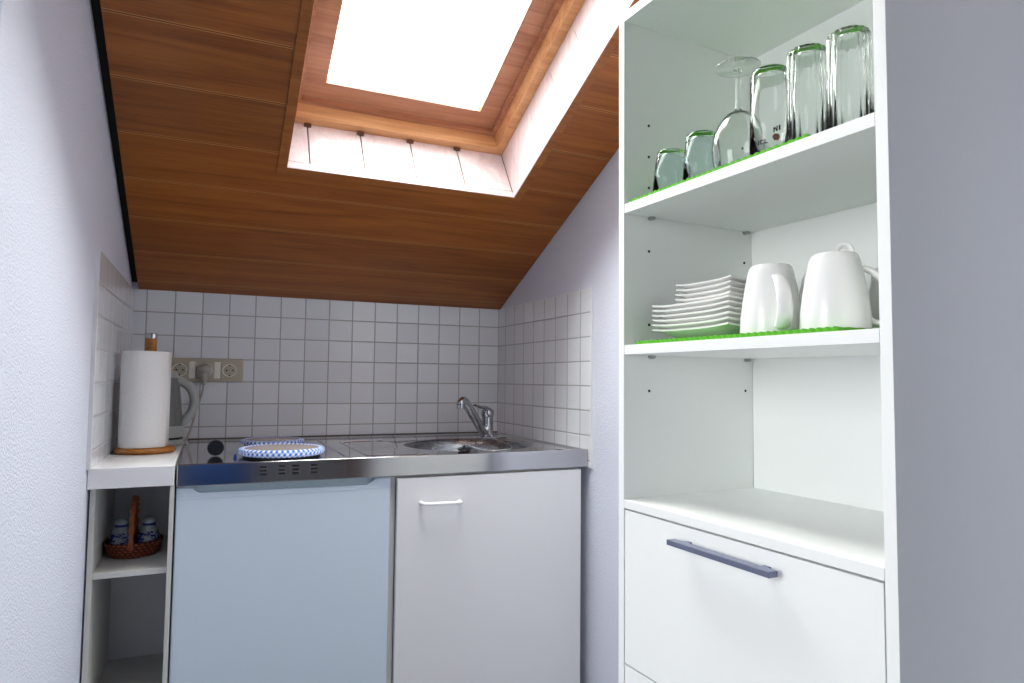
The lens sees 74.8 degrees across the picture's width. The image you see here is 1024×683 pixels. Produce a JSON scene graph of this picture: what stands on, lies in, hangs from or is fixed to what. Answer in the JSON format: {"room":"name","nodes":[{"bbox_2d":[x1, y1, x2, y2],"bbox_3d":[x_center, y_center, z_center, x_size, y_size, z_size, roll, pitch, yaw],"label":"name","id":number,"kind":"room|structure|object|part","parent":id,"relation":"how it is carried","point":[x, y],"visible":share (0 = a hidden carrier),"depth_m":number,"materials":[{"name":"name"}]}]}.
{"room":"kitchen","nodes":[
{"label":"kitchen","id":0,"kind":"room"},
{"bbox_2d":[0,0,133,682],"bbox_3d":[-0.873,0.106,1.282,0.121,1.888,1.360,2,-4,-24],"label":"wall","id":1,"kind":"structure","parent":0,"point":[67,292],"depth_m":0.99,"materials":[{"name":"white paint"}]},
{"bbox_2d":[91,251,133,468],"bbox_3d":[-0.964,0.050,1.626,0.007,0.435,0.665,2,-4,-24],"label":"backsplash","id":2,"kind":"structure","parent":1,"relation":"attached to","point":[116,295],"depth_m":1.51,"materials":[{"name":"tile"}]},
{"bbox_2d":[91,0,511,281],"bbox_3d":[-0.142,-0.782,1.314,1.420,1.291,2.470,2,-4,-24],"label":"roof","id":3,"kind":"structure","parent":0,"point":[96,6],"depth_m":1.44,"materials":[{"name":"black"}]},
{"bbox_2d":[277,0,639,203],"bbox_3d":[-0.116,-0.720,1.418,0.639,0.613,0.956,2,-4,-24],"label":"window","id":4,"kind":"structure","parent":3,"relation":"attached to","point":[549,51],"depth_m":1.72,"materials":[{"name":"brown"}]},
{"bbox_3d":[-0.134,-0.817,1.465,0.585,0.413,0.858,2,-4,-24],"label":"sash","id":5,"kind":"part","parent":4,"relation":"part of","materials":[{"name":"brown wood"}]},
{"bbox_3d":[-0.128,-0.784,1.448,0.621,0.442,0.897,2,-4,-24],"label":"frame","id":6,"kind":"part","parent":4,"relation":"part of","materials":[{"name":"brown wood"}]},
{"bbox_2d":[131,282,498,443],"bbox_3d":[-0.588,0.397,2.209,1.420,1.420,0.120,2,-4,-24],"label":"wall","id":7,"kind":"structure","parent":0,"point":[311,367],"depth_m":2.15,"materials":[{"name":"white tile"}]},
{"bbox_2d":[171,358,242,381],"bbox_3d":[-0.917,0.086,2.002,0.211,0.071,0.015,2,-4,-24],"label":"strip","id":8,"kind":"object","parent":7,"relation":"attached to","point":[223,370],"visible":0.77,"depth_m":2.01,"materials":[{"name":"beige plastic"}]},
{"bbox_2d":[171,361,188,378],"bbox_3d":[-0.978,0.083,1.971,0.051,0.053,0.004,2,-4,-24],"label":"socket","id":9,"kind":"object","parent":8,"relation":"attached to","point":[181,367],"depth_m":1.97,"materials":[{"name":"white plastic"}]},
{"bbox_3d":[-0.947,0.084,1.986,0.017,0.050,0.003,2,-4,-24],"label":"bridge plate","id":10,"kind":"part","parent":8,"relation":"part of","materials":[{"name":"white plastic"}]},
{"bbox_2d":[183,364,211,442],"bbox_3d":[-0.905,0.174,1.930,0.040,0.222,0.135,1,-3,-8],"label":"plug","id":11,"kind":"object","parent":8,"relation":"attached to","point":[204,370],"visible":0.93,"depth_m":1.97,"materials":[{"name":"grey plastic"}]},
{"bbox_3d":[-0.917,0.202,1.916,0.019,0.164,0.114,0,-3,2],"label":"cord","id":12,"kind":"part","parent":11,"relation":"part of","materials":[{"name":"grey plastic"}]},
{"bbox_2d":[195,361,214,378],"bbox_3d":[-0.916,0.085,1.999,0.051,0.053,0.004,2,-4,-24],"label":"socket","id":13,"kind":"object","parent":8,"relation":"attached to","point":[197,363],"depth_m":2.00,"materials":[{"name":"white plastic"}]},
{"bbox_3d":[-0.885,0.086,2.014,0.017,0.050,0.003,2,-4,-24],"label":"bridge plate","id":14,"kind":"part","parent":8,"relation":"part of","materials":[{"name":"white plastic"}]},
{"bbox_2d":[220,362,238,378],"bbox_3d":[-0.854,0.088,2.027,0.051,0.053,0.004,2,-4,-24],"label":"socket","id":15,"kind":"object","parent":8,"relation":"attached to","point":[228,370],"depth_m":2.02,"materials":[{"name":"white plastic"}]},
{"bbox_2d":[100,0,624,309],"bbox_3d":[-0.119,-0.683,1.237,1.143,0.997,2.156,2,-4,-24],"label":"ceiling","id":16,"kind":"structure","parent":0,"point":[200,88],"depth_m":1.72,"materials":[{"name":"brown wood"}]},
{"bbox_2d":[497,0,863,682],"bbox_3d":[0.894,-0.086,0.504,0.150,2.220,4.250,2,-4,-24],"label":"wall","id":17,"kind":"structure","parent":0,"point":[558,340],"depth_m":1.84,"materials":[{"name":"white paint"}]},
{"bbox_2d":[497,289,590,467],"bbox_3d":[0.085,0.114,2.111,0.008,0.486,0.638,2,-4,-24],"label":"backsplash","id":18,"kind":"structure","parent":17,"relation":"attached to","point":[544,345],"depth_m":2.05,"materials":[{"name":"tile"}]},
{"bbox_3d":[-0.325,1.028,-0.106,3.100,0.100,4.450,2,-4,-24],"label":"floor","id":19,"kind":"structure","parent":0,"visible":0},
{"bbox_2d":[81,439,184,682],"bbox_3d":[-0.905,0.663,1.627,0.154,0.788,0.648,2,-4,-24],"label":"shelf unit","id":20,"kind":"object","parent":19,"relation":"on","point":[128,611],"visible":0.7,"depth_m":1.52,"materials":[{"name":"white laminate"}]},
{"bbox_3d":[-0.970,0.678,1.599,0.010,0.740,0.608,2,-4,-24],"label":"panel","id":21,"kind":"part","parent":20,"relation":"part of","materials":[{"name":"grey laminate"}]},
{"bbox_2d":[92,535,167,579],"bbox_3d":[-0.847,0.483,1.516,0.133,0.012,0.317,2,-4,-24],"label":"shelf","id":22,"kind":"object","parent":20,"relation":"attached to","point":[105,567],"depth_m":1.40,"materials":[{"name":"grey laminate"}]},
{"bbox_2d":[103,495,162,558],"bbox_3d":[-0.851,0.412,1.509,0.120,0.128,0.128,2,-4,-24],"label":"wicker basket","id":23,"kind":"object","parent":22,"relation":"on","point":[132,550],"visible":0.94,"depth_m":1.46,"materials":[{"name":"brown wicker"}]},
{"bbox_2d":[108,518,128,544],"bbox_3d":[-0.877,0.432,1.503,0.050,0.069,0.050,2,-4,-24],"label":"shaker","id":24,"kind":"object","parent":23,"relation":"in","point":[119,535],"visible":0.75,"depth_m":1.49,"materials":[{"name":"ceramic"}]},
{"bbox_3d":[-0.851,0.402,1.509,0.013,0.108,0.128,2,-4,-24],"label":"handle","id":25,"kind":"part","parent":23,"relation":"part of","materials":[{"name":"brown wicker"}]},
{"bbox_2d":[136,517,160,543],"bbox_3d":[-0.826,0.434,1.525,0.050,0.069,0.050,2,-4,-24],"label":"shaker","id":26,"kind":"object","parent":23,"relation":"in","point":[149,531],"visible":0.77,"depth_m":1.51,"materials":[{"name":"ceramic"}]},
{"bbox_2d":[100,653,162,682],"bbox_3d":[-0.850,0.770,1.500,0.133,0.012,0.317,2,-4,-24],"label":"shelf","id":27,"kind":"object","parent":20,"relation":"attached to","point":[118,667],"depth_m":1.57,"materials":[{"name":"grey laminate"}]},
{"bbox_3d":[-0.916,0.683,1.654,0.133,0.739,0.008,2,-4,-24],"label":"panel","id":28,"kind":"part","parent":20,"relation":"part of","materials":[{"name":"white laminate"}]},
{"bbox_2d":[113,333,175,454],"bbox_3d":[-0.887,0.124,1.630,0.134,0.288,0.134,2,-4,-24],"label":"paper towel holder","id":29,"kind":"object","parent":20,"relation":"on","point":[150,338],"visible":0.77,"depth_m":1.59,"materials":[{"name":"brown wood"}]},
{"bbox_2d":[117,351,171,448],"bbox_3d":[-0.891,0.139,1.627,0.108,0.230,0.106,2,-4,-24],"label":"paper towel roll","id":30,"kind":"object","parent":29,"relation":"on","point":[145,377],"visible":1,"depth_m":1.58,"materials":[{"name":"white paper"}]},
{"bbox_3d":[-0.883,0.124,1.631,0.026,0.262,0.026,2,-4,-24],"label":"post","id":31,"kind":"part","parent":29,"relation":"part of","materials":[{"name":"brown wood"}]},
{"bbox_3d":[-0.840,0.683,1.658,0.009,0.740,0.608,2,-4,-24],"label":"panel","id":32,"kind":"part","parent":20,"relation":"part of","materials":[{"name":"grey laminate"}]},
{"bbox_2d":[169,477,389,682],"bbox_3d":[-0.619,0.705,1.743,0.458,0.752,0.573,2,-4,-24],"label":"fridge","id":33,"kind":"object","parent":19,"relation":"on","point":[275,582],"visible":0.76,"depth_m":1.49,"materials":[{"name":"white metal"}]},
{"bbox_2d":[386,467,580,682],"bbox_3d":[-0.171,0.720,1.938,0.518,0.753,0.625,2,-4,-24],"label":"base cabinet","id":34,"kind":"object","parent":19,"relation":"on","point":[484,571],"visible":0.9,"depth_m":1.68,"materials":[{"name":"grey laminate"}]},
{"bbox_2d":[176,431,587,486],"bbox_3d":[-0.378,0.343,1.894,0.999,0.175,0.630,2,-4,-24],"label":"countertop","id":35,"kind":"structure","parent":34,"relation":"on","point":[202,461],"depth_m":1.67,"materials":[{"name":"silver metal"}]},
{"bbox_2d":[168,371,198,445],"bbox_3d":[-0.950,0.171,1.794,0.160,0.211,0.145,0,-3,14],"label":"kettle","id":36,"kind":"object","parent":35,"relation":"on","point":[177,422],"visible":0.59,"depth_m":1.80,"materials":[{"name":"grey plastic"}]},
{"bbox_3d":[-0.956,0.085,1.800,0.111,0.024,0.111,2,-4,-24],"label":"lid","id":37,"kind":"part","parent":36,"relation":"part of","materials":[{"name":"grey plastic"}]},
{"bbox_3d":[-0.892,0.165,1.825,0.073,0.141,0.028,2,-4,-24],"label":"handle","id":38,"kind":"part","parent":36,"relation":"part of","materials":[{"name":"grey plastic"}]},
{"bbox_2d":[240,436,304,444],"bbox_3d":[-0.675,0.280,1.890,0.173,0.012,0.172,3,-4,-41],"label":"cover","id":39,"kind":"object","parent":35,"relation":"in","point":[269,439],"visible":0.91,"depth_m":1.86,"materials":[{"name":"blue"}]},
{"bbox_2d":[237,443,324,457],"bbox_3d":[-0.559,0.264,1.629,0.202,0.017,0.202,3,-4,-41],"label":"cover","id":40,"kind":"object","parent":35,"relation":"in","point":[273,450],"visible":1,"depth_m":1.58,"materials":[{"name":"blue fabric"}]},
{"bbox_3d":[-0.559,0.274,1.628,0.180,0.008,0.180,2,-4,-24],"label":"hot plate","id":41,"kind":"part","parent":35,"relation":"part of","materials":[{"name":"black plastic"}]},
{"bbox_2d":[404,439,530,450],"bbox_3d":[-0.129,0.367,1.929,0.366,0.137,0.366,2,-4,-24],"label":"sink","id":42,"kind":"object","parent":35,"relation":"in","point":[432,444],"depth_m":2.08,"materials":[{"name":"silver metal"}]},
{"bbox_2d":[457,397,493,437],"bbox_3d":[-0.119,0.240,2.119,0.047,0.133,0.164,-2,-4,43],"label":"mixer tap","id":43,"kind":"object","parent":35,"relation":"on","point":[484,427],"visible":0.99,"depth_m":2.12,"materials":[{"name":"silver metal"}]},
{"bbox_3d":[-0.097,0.212,2.135,0.028,0.026,0.082,-2,-4,37],"label":"lever","id":44,"kind":"part","parent":43,"relation":"part of","materials":[{"name":"silver metal"}]},
{"bbox_2d":[458,434,511,450],"bbox_3d":[-0.044,0.290,1.927,0.129,0.016,0.424,0,-3,10],"label":"plug","id":45,"kind":"object","parent":35,"relation":"on","point":[464,448],"visible":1,"depth_m":1.76,"materials":[{"name":"black plastic"}]},
{"bbox_3d":[-0.170,0.392,1.629,0.108,0.011,0.029,2,-4,-24],"label":"handle","id":46,"kind":"part","parent":34,"relation":"part of","materials":[{"name":"white plastic"}]},
{"bbox_2d":[619,0,1023,682],"bbox_3d":[0.402,0.244,0.944,0.318,1.600,0.464,2,-4,-28],"label":"shelf unit","id":47,"kind":"object","parent":19,"relation":"on","point":[846,506],"visible":0.96,"depth_m":0.84,"materials":[{"name":"white laminate"}]},
{"bbox_3d":[0.395,0.620,0.921,0.265,0.232,0.432,2,-4,-28],"label":"drawer","id":48,"kind":"part","parent":47,"relation":"part of","materials":[{"name":"white laminate"}]},
{"bbox_3d":[0.307,0.255,1.148,0.296,1.600,0.014,2,-4,-28],"label":"panel","id":49,"kind":"part","parent":47,"relation":"part of","materials":[{"name":"white laminate"}]},
{"bbox_2d":[629,134,810,201],"bbox_3d":[0.390,-0.232,1.006,0.268,0.006,0.342,2,-4,-28],"label":"mat","id":50,"kind":"object","parent":47,"relation":"on","point":[804,135],"visible":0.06,"depth_m":0.91,"materials":[{"name":"green rubber"}]},
{"bbox_2d":[653,147,683,190],"bbox_3d":[0.250,-0.267,1.055,0.057,0.066,0.057,2,-4,-28],"label":"drinking glass","id":51,"kind":"object","parent":50,"relation":"on","point":[669,161],"visible":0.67,"depth_m":1.03,"materials":[{"name":"clear glass"}]},
{"bbox_2d":[683,129,714,179],"bbox_3d":[0.282,-0.273,0.995,0.056,0.072,0.056,2,-4,-28],"label":"drinking glass","id":52,"kind":"object","parent":50,"relation":"on","point":[698,143],"visible":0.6,"depth_m":0.97,"materials":[{"name":"clear glass"}]},
{"bbox_2d":[711,56,760,167],"bbox_3d":[0.320,-0.315,0.948,0.074,0.152,0.074,2,-4,-28],"label":"wine glass","id":53,"kind":"object","parent":50,"relation":"on","point":[731,138],"visible":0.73,"depth_m":0.93,"materials":[{"name":"clear glass"}]},
{"bbox_2d":[711,109,749,167],"bbox_3d":[0.320,-0.283,0.946,0.074,0.088,0.074,2,-4,-28],"label":"bowl","id":54,"kind":"object","parent":53,"relation":"on","point":[731,138],"depth_m":0.92,"materials":[{"name":"clear glass"}]},
{"bbox_3d":[0.320,-0.356,0.950,0.012,0.057,0.012,2,-4,-28],"label":"stem","id":55,"kind":"part","parent":53,"relation":"part of","materials":[{"name":"clear glass"}]},
{"bbox_2d":[749,64,786,154],"bbox_3d":[0.340,-0.300,0.882,0.053,0.115,0.053,2,-4,-28],"label":"drinking glass","id":56,"kind":"object","parent":50,"relation":"on","point":[768,89],"visible":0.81,"depth_m":0.86,"materials":[{"name":"clear glass"}]},
{"bbox_2d":[786,42,825,141],"bbox_3d":[0.369,-0.305,0.836,0.050,0.120,0.050,2,-4,-28],"label":"drinking glass","id":57,"kind":"object","parent":50,"relation":"on","point":[805,63],"visible":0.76,"depth_m":0.82,"materials":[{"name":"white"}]},
{"bbox_3d":[0.271,0.280,0.873,0.024,0.007,0.180,2,-4,-28],"label":"handle","id":58,"kind":"part","parent":47,"relation":"part of","materials":[{"name":"grey metal"}]},
{"bbox_2d":[635,326,865,343],"bbox_3d":[0.399,-0.002,0.971,0.268,0.006,0.363,2,-4,-28],"label":"mat","id":59,"kind":"object","parent":47,"relation":"on","point":[834,328],"visible":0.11,"depth_m":0.86,"materials":[{"name":"green"}]},
{"bbox_2d":[652,322,739,337],"bbox_3d":[0.335,-0.011,1.041,0.166,0.019,0.166,2,-4,-27],"label":"square plate","id":60,"kind":"object","parent":59,"relation":"on","point":[726,328],"visible":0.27,"depth_m":0.98,"materials":[{"name":"white ceramic"}]},
{"bbox_2d":[652,316,739,329],"bbox_3d":[0.334,-0.019,1.040,0.166,0.019,0.166,2,-4,-28],"label":"square plate","id":61,"kind":"object","parent":60,"relation":"on","point":[724,319],"visible":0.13,"depth_m":0.98,"materials":[{"name":"white ceramic"}]},
{"bbox_2d":[653,311,740,323],"bbox_3d":[0.336,-0.026,1.040,0.166,0.019,0.166,2,-4,-28],"label":"square plate","id":62,"kind":"object","parent":61,"relation":"on","point":[727,313],"visible":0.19,"depth_m":0.98,"materials":[{"name":"white ceramic"}]},
{"bbox_2d":[652,305,741,319],"bbox_3d":[0.335,-0.034,1.041,0.166,0.019,0.166,2,-4,-27],"label":"square plate","id":63,"kind":"object","parent":62,"relation":"on","point":[725,308],"visible":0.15,"depth_m":0.98,"materials":[{"name":"white ceramic"}]},
{"bbox_2d":[652,300,741,314],"bbox_3d":[0.335,-0.042,1.041,0.166,0.019,0.166,2,-4,-28],"label":"square plate","id":64,"kind":"object","parent":63,"relation":"on","point":[727,302],"visible":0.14,"depth_m":0.98,"materials":[{"name":"white ceramic"}]},
{"bbox_2d":[652,294,742,309],"bbox_3d":[0.336,-0.049,1.043,0.166,0.019,0.166,2,-4,-28],"label":"square plate","id":65,"kind":"object","parent":64,"relation":"on","point":[726,297],"visible":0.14,"depth_m":0.98,"materials":[{"name":"white ceramic"}]},
{"bbox_3d":[0.338,-0.052,1.037,0.118,0.017,0.118,2,-4,-27],"label":"square plate","id":66,"kind":"object","parent":65,"relation":"on","visible":0},
{"bbox_2d":[675,290,743,302],"bbox_3d":[0.337,-0.060,1.038,0.118,0.017,0.118,2,-4,-27],"label":"square plate","id":67,"kind":"object","parent":66,"relation":"on","point":[730,292],"visible":0.09,"depth_m":0.99,"materials":[{"name":"white ceramic"}]},
{"bbox_2d":[675,285,744,298],"bbox_3d":[0.337,-0.068,1.039,0.118,0.017,0.118,2,-4,-28],"label":"square plate","id":68,"kind":"object","parent":67,"relation":"on","point":[727,288],"visible":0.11,"depth_m":0.99,"materials":[{"name":"white ceramic"}]},
{"bbox_2d":[676,280,745,293],"bbox_3d":[0.338,-0.075,1.039,0.118,0.017,0.118,2,-4,-27],"label":"square plate","id":69,"kind":"object","parent":68,"relation":"on","point":[730,282],"visible":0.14,"depth_m":0.99,"materials":[{"name":"white ceramic"}]},
{"bbox_2d":[676,275,746,288],"bbox_3d":[0.338,-0.083,1.039,0.118,0.017,0.118,2,-4,-28],"label":"square plate","id":70,"kind":"object","parent":69,"relation":"on","point":[729,277],"visible":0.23,"depth_m":0.99,"materials":[{"name":"white ceramic"}]},
{"bbox_2d":[740,263,800,332],"bbox_3d":[0.349,-0.056,0.887,0.084,0.092,0.099,2,-4,-28],"label":"mug","id":71,"kind":"object","parent":59,"relation":"on","point":[771,302],"visible":0.91,"depth_m":0.87,"materials":[{"name":"white ceramic"}]},
{"bbox_3d":[0.342,-0.052,0.848,0.019,0.074,0.038,0,-3,9],"label":"handle","id":72,"kind":"part","parent":71,"relation":"part of","materials":[{"name":"white ceramic"}]},
{"bbox_2d":[799,274,805,301],"bbox_3d":[0.438,-0.051,0.959,0.080,0.092,0.101,2,-4,-28],"label":"mug","id":73,"kind":"object","parent":59,"relation":"on","point":[803,279],"visible":0.03,"depth_m":0.95,"materials":[{"name":"white ceramic"}]},
{"bbox_2d":[799,251,879,329],"bbox_3d":[0.399,-0.060,0.808,0.090,0.092,0.094,2,-4,-28],"label":"mug","id":74,"kind":"object","parent":59,"relation":"on","point":[835,291],"visible":0.73,"depth_m":0.78,"materials":[{"name":"white ceramic"}]},
{"bbox_3d":[0.437,-0.054,0.796,0.038,0.074,0.019,-1,-4,23],"label":"handle","id":75,"kind":"part","parent":74,"relation":"part of","materials":[{"name":"white ceramic"}]},
{"bbox_2d":[834,242,854,251],"bbox_3d":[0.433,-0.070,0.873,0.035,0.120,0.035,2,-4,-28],"label":"sugar pot","id":76,"kind":"object","parent":59,"relation":"on","point":[848,245],"visible":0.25,"depth_m":0.87,"materials":[{"name":"white ceramic"}]},
{"bbox_2d":[868,268,879,328],"bbox_3d":[0.527,-0.053,0.906,0.104,0.092,0.080,2,-4,-28],"label":"mug","id":77,"kind":"object","parent":59,"relation":"on","point":[873,291],"visible":0.02,"depth_m":0.89,"materials":[{"name":"white ceramic"}]},
{"bbox_3d":[0.413,-0.223,0.975,0.289,0.015,0.435,2,-4,-28],"label":"shelf","id":78,"kind":"part","parent":47,"relation":"part of","materials":[{"name":"white laminate"}]},
{"bbox_3d":[0.411,0.009,0.961,0.289,0.015,0.435,2,-4,-28],"label":"shelf","id":79,"kind":"part","parent":47,"relation":"part of","materials":[{"name":"white laminate"}]},
{"bbox_3d":[0.397,0.383,0.934,0.265,0.238,0.432,2,-4,-28],"label":"drawer","id":80,"kind":"part","parent":47,"relation":"part of","materials":[{"name":"white laminate"}]},
{"bbox_3d":[0.539,0.248,1.016,0.005,1.564,0.434,2,-4,-28],"label":"panel","id":81,"kind":"part","parent":47,"relation":"part of","materials":[{"name":"white laminate"}]},
{"bbox_2d":[826,24,873,129],"bbox_3d":[0.395,-0.303,0.786,0.052,0.120,0.051,2,-4,-28],"label":"drinking glass","id":82,"kind":"object","parent":47,"relation":"on","point":[849,62],"visible":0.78,"depth_m":0.77,"materials":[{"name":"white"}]},
{"bbox_3d":[0.516,0.234,0.750,0.296,1.600,0.014,2,-4,-28],"label":"panel","id":83,"kind":"part","parent":47,"relation":"part of","materials":[{"name":"white laminate"}]}
]}

